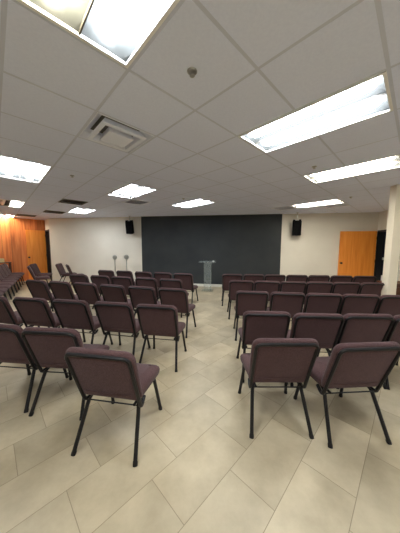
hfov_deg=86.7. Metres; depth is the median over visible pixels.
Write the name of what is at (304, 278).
chair
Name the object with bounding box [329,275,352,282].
chair
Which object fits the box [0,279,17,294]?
chair
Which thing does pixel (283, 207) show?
ceiling vent
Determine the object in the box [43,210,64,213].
ceiling vent
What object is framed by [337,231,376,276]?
door
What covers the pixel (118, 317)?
chair
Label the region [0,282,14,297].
chair
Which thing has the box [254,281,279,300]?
chair
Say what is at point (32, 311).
chair
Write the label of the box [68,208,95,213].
ceiling light
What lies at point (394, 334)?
chair
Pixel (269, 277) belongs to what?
chair
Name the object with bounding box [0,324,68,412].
chair
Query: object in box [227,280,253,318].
chair
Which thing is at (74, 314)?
chair
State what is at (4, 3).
grid
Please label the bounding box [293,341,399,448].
chair
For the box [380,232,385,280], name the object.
wall
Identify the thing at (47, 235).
trim
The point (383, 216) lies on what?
wall
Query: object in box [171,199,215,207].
ceiling light
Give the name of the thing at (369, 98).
ceiling light
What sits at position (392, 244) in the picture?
column
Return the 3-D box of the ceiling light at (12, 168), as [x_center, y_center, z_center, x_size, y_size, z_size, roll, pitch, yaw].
[-2.828,-1.579,3.373,0.586,0.136,1.196,-5,8,-44]
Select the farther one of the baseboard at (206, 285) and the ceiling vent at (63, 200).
the baseboard at (206, 285)
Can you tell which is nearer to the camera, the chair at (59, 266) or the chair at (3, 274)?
the chair at (3, 274)
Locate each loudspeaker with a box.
[125,216,133,233]
[292,212,301,235]
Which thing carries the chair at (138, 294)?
on the floor
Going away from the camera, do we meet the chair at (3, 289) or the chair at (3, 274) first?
the chair at (3, 289)
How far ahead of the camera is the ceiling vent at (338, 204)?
6.07 m
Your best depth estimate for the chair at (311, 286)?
4.43 m
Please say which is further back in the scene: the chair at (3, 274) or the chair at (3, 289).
the chair at (3, 274)
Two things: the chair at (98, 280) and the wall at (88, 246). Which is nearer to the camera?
the chair at (98, 280)
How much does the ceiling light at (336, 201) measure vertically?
0.136 m
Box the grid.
[0,0,399,218]
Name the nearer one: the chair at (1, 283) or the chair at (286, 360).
the chair at (286, 360)
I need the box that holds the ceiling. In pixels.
[0,0,399,219]
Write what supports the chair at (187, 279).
on the floor
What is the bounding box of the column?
[381,184,399,294]
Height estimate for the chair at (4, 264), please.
0.880 m
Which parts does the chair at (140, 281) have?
backrest, frame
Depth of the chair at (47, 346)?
1.94 m
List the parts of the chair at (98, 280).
frame, backrest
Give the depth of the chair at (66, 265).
7.96 m
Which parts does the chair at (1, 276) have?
seat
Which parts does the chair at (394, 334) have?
leg, backrest, frame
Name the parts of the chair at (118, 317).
backrest, frame, seat, leg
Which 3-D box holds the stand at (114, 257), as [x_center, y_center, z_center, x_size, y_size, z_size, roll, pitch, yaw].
[-3.451,0.144,8.616,0.280,1.220,0.280,1,6,9]
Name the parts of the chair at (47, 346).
leg, frame, backrest, leg, seat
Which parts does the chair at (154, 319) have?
leg, backrest, frame, seat, leg, leg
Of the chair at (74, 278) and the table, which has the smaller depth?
the chair at (74, 278)
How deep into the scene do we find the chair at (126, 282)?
5.05 m
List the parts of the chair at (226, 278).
frame, backrest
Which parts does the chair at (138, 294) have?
frame, backrest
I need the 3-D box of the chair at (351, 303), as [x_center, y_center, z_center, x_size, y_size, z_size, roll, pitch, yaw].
[2.514,0.837,3.570,0.542,0.880,0.638,1,6,7]
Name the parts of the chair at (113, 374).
leg, backrest, frame, seat frame, leg, seat, leg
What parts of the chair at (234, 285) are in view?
backrest, frame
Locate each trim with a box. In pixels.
[45,229,51,278]
[374,229,399,282]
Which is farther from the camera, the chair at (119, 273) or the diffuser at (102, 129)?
the chair at (119, 273)
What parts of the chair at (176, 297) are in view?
backrest, frame, seat, leg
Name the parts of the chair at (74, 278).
frame, backrest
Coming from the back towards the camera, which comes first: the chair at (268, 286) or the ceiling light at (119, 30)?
the chair at (268, 286)
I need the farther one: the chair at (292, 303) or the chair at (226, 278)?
the chair at (226, 278)
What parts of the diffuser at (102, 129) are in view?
plate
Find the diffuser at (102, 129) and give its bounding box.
[78,112,153,152]
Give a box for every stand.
[112,255,116,275]
[124,255,128,270]
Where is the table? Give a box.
[0,262,11,272]
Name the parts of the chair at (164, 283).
frame, backrest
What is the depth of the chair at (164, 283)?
4.72 m
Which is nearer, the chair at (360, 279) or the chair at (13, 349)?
the chair at (13, 349)
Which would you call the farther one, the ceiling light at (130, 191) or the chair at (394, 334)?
the ceiling light at (130, 191)
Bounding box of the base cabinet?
[376,281,399,294]
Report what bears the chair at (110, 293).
on the floor
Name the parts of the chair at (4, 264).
backrest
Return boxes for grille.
[125,222,132,232]
[292,221,300,234]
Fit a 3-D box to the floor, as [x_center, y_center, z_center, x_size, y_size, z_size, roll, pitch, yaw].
[-1.755,1.206,4.689,21.500,0.120,15.900,0,6,0]
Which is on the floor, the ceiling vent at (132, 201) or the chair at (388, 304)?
the chair at (388, 304)
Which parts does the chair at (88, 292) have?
frame, backrest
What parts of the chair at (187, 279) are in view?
frame, backrest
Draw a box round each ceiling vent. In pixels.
[16,214,36,216]
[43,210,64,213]
[59,199,87,204]
[122,199,150,204]
[271,206,296,210]
[321,203,349,207]
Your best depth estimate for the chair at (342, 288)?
4.38 m
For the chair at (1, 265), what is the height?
0.880 m
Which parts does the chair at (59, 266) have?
backrest, seat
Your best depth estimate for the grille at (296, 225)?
7.37 m
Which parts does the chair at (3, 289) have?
seat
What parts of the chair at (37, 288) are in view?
frame, backrest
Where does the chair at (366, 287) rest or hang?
on the floor
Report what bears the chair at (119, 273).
on the floor
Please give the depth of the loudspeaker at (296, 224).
7.37 m
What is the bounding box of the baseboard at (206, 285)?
[52,279,221,286]
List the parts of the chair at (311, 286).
backrest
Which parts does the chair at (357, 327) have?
backrest, frame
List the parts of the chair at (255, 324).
leg, leg, seat, backrest, frame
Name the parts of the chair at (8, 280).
seat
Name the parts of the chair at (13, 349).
backrest, frame, leg, leg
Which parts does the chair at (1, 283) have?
seat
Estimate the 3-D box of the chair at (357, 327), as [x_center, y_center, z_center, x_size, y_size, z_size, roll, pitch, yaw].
[1.859,0.926,2.624,0.542,0.880,0.638,0,6,3]
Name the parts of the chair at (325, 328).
seat, backrest, frame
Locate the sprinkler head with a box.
[187,67,196,77]
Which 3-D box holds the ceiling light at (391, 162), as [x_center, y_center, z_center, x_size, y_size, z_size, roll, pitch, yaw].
[2.348,-1.552,3.312,0.586,0.136,1.196,-5,8,-44]
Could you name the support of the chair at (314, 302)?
on the floor
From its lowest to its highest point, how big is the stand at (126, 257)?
1.240 m
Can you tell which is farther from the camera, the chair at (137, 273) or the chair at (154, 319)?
the chair at (137, 273)
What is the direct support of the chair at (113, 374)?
on the floor
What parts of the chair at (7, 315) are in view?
backrest, frame, seat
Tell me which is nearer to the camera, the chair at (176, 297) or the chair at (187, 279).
the chair at (176, 297)
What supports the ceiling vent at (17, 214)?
attached to the grid
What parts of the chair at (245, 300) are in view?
leg, backrest, frame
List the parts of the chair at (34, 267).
backrest, seat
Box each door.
[25,230,47,279]
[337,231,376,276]
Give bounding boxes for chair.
[0,264,22,286]
[0,266,20,288]
[0,273,19,291]
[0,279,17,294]
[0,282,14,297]
[0,284,11,299]
[0,287,7,297]
[0,296,39,326]
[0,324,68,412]
[3,263,24,284]
[12,297,59,327]
[21,327,109,420]
[25,279,54,310]
[27,266,49,288]
[29,263,52,280]
[48,281,91,313]
[52,299,112,344]
[55,263,76,281]
[64,347,161,466]
[65,264,84,284]
[69,274,101,305]
[73,282,103,315]
[90,275,110,308]
[94,301,150,354]
[98,270,114,284]
[100,284,131,304]
[111,276,132,296]
[116,270,135,285]
[128,286,160,315]
[135,271,158,287]
[135,277,159,312]
[136,304,186,371]
[154,272,171,289]
[159,288,195,337]
[160,278,188,317]
[174,273,198,303]
[221,274,242,305]
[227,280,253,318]
[233,290,268,340]
[236,311,290,382]
[238,338,318,438]
[243,274,263,290]
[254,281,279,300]
[264,274,285,282]
[267,292,304,325]
[279,281,305,293]
[286,275,307,282]
[287,313,343,388]
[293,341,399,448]
[302,293,341,313]
[304,281,332,301]
[307,275,329,281]
[317,313,394,388]
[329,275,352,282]
[331,282,360,295]
[338,294,379,315]
[352,276,375,283]
[358,282,384,296]
[375,295,399,315]
[385,314,399,389]
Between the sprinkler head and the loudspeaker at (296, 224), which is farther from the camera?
the loudspeaker at (296, 224)
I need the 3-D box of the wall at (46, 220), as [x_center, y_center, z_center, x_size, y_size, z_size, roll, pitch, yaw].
[-6.919,-0.762,9.779,0.120,2.772,0.952,-5,8,-44]
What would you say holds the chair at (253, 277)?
on the floor
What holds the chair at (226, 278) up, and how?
on the floor
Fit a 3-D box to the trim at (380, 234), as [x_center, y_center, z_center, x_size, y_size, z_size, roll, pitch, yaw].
[6.017,-0.105,6.759,0.160,2.150,1.190,2,6,13]
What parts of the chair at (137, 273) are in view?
backrest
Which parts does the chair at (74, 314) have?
backrest, frame, seat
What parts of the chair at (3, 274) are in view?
backrest, seat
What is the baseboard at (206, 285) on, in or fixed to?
attached to the wall at (88, 246)
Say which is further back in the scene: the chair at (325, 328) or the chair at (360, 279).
the chair at (360, 279)
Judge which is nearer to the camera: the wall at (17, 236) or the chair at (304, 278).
the chair at (304, 278)
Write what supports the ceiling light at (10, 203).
attached to the grid
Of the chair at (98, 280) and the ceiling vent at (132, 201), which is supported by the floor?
the chair at (98, 280)
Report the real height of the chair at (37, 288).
0.880 m
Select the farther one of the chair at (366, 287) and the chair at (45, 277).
the chair at (45, 277)
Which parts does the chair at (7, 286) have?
seat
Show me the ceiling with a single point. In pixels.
(347, 50)
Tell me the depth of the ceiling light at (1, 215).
8.80 m
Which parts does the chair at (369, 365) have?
leg, seat, leg, leg, seat frame, frame, backrest, leg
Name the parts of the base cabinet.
door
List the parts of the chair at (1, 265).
backrest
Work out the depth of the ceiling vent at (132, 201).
5.75 m
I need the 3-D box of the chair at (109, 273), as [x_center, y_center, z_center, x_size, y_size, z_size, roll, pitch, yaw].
[-2.759,0.518,6.639,0.542,0.880,0.638,2,6,15]
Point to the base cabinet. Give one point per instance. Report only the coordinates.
(398, 282)
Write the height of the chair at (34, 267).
0.880 m
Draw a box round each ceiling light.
[0,155,51,182]
[0,199,24,207]
[0,214,14,217]
[16,0,179,68]
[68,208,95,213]
[107,184,156,198]
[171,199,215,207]
[238,71,392,152]
[291,199,344,207]
[303,154,399,182]
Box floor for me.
[0,279,399,532]
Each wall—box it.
[0,217,47,281]
[45,219,52,278]
[49,212,378,283]
[374,210,399,280]
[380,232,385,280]
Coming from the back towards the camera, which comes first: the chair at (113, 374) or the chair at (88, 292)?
the chair at (88, 292)
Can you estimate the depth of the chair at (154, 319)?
2.72 m
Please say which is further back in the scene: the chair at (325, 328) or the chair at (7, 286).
the chair at (7, 286)
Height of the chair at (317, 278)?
0.880 m
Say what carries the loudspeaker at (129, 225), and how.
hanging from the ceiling
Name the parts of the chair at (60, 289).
frame, backrest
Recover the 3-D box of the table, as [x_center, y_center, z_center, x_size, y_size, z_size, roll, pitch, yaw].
[-8.205,0.279,8.688,0.340,0.900,0.720,5,7,39]
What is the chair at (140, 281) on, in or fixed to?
on the floor
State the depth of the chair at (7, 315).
3.15 m
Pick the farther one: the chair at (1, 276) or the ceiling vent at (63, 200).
the chair at (1, 276)
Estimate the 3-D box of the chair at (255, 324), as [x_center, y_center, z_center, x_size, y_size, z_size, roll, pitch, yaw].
[0.775,0.914,2.701,0.542,0.880,0.638,1,6,4]
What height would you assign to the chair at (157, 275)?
0.880 m
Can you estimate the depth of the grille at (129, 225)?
8.34 m
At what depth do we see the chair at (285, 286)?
4.46 m
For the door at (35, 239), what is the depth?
9.71 m
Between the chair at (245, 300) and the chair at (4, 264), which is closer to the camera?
the chair at (245, 300)
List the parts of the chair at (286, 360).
leg, seat, leg, backrest, frame, leg, leg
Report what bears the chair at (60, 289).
on the floor
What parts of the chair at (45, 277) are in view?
backrest, seat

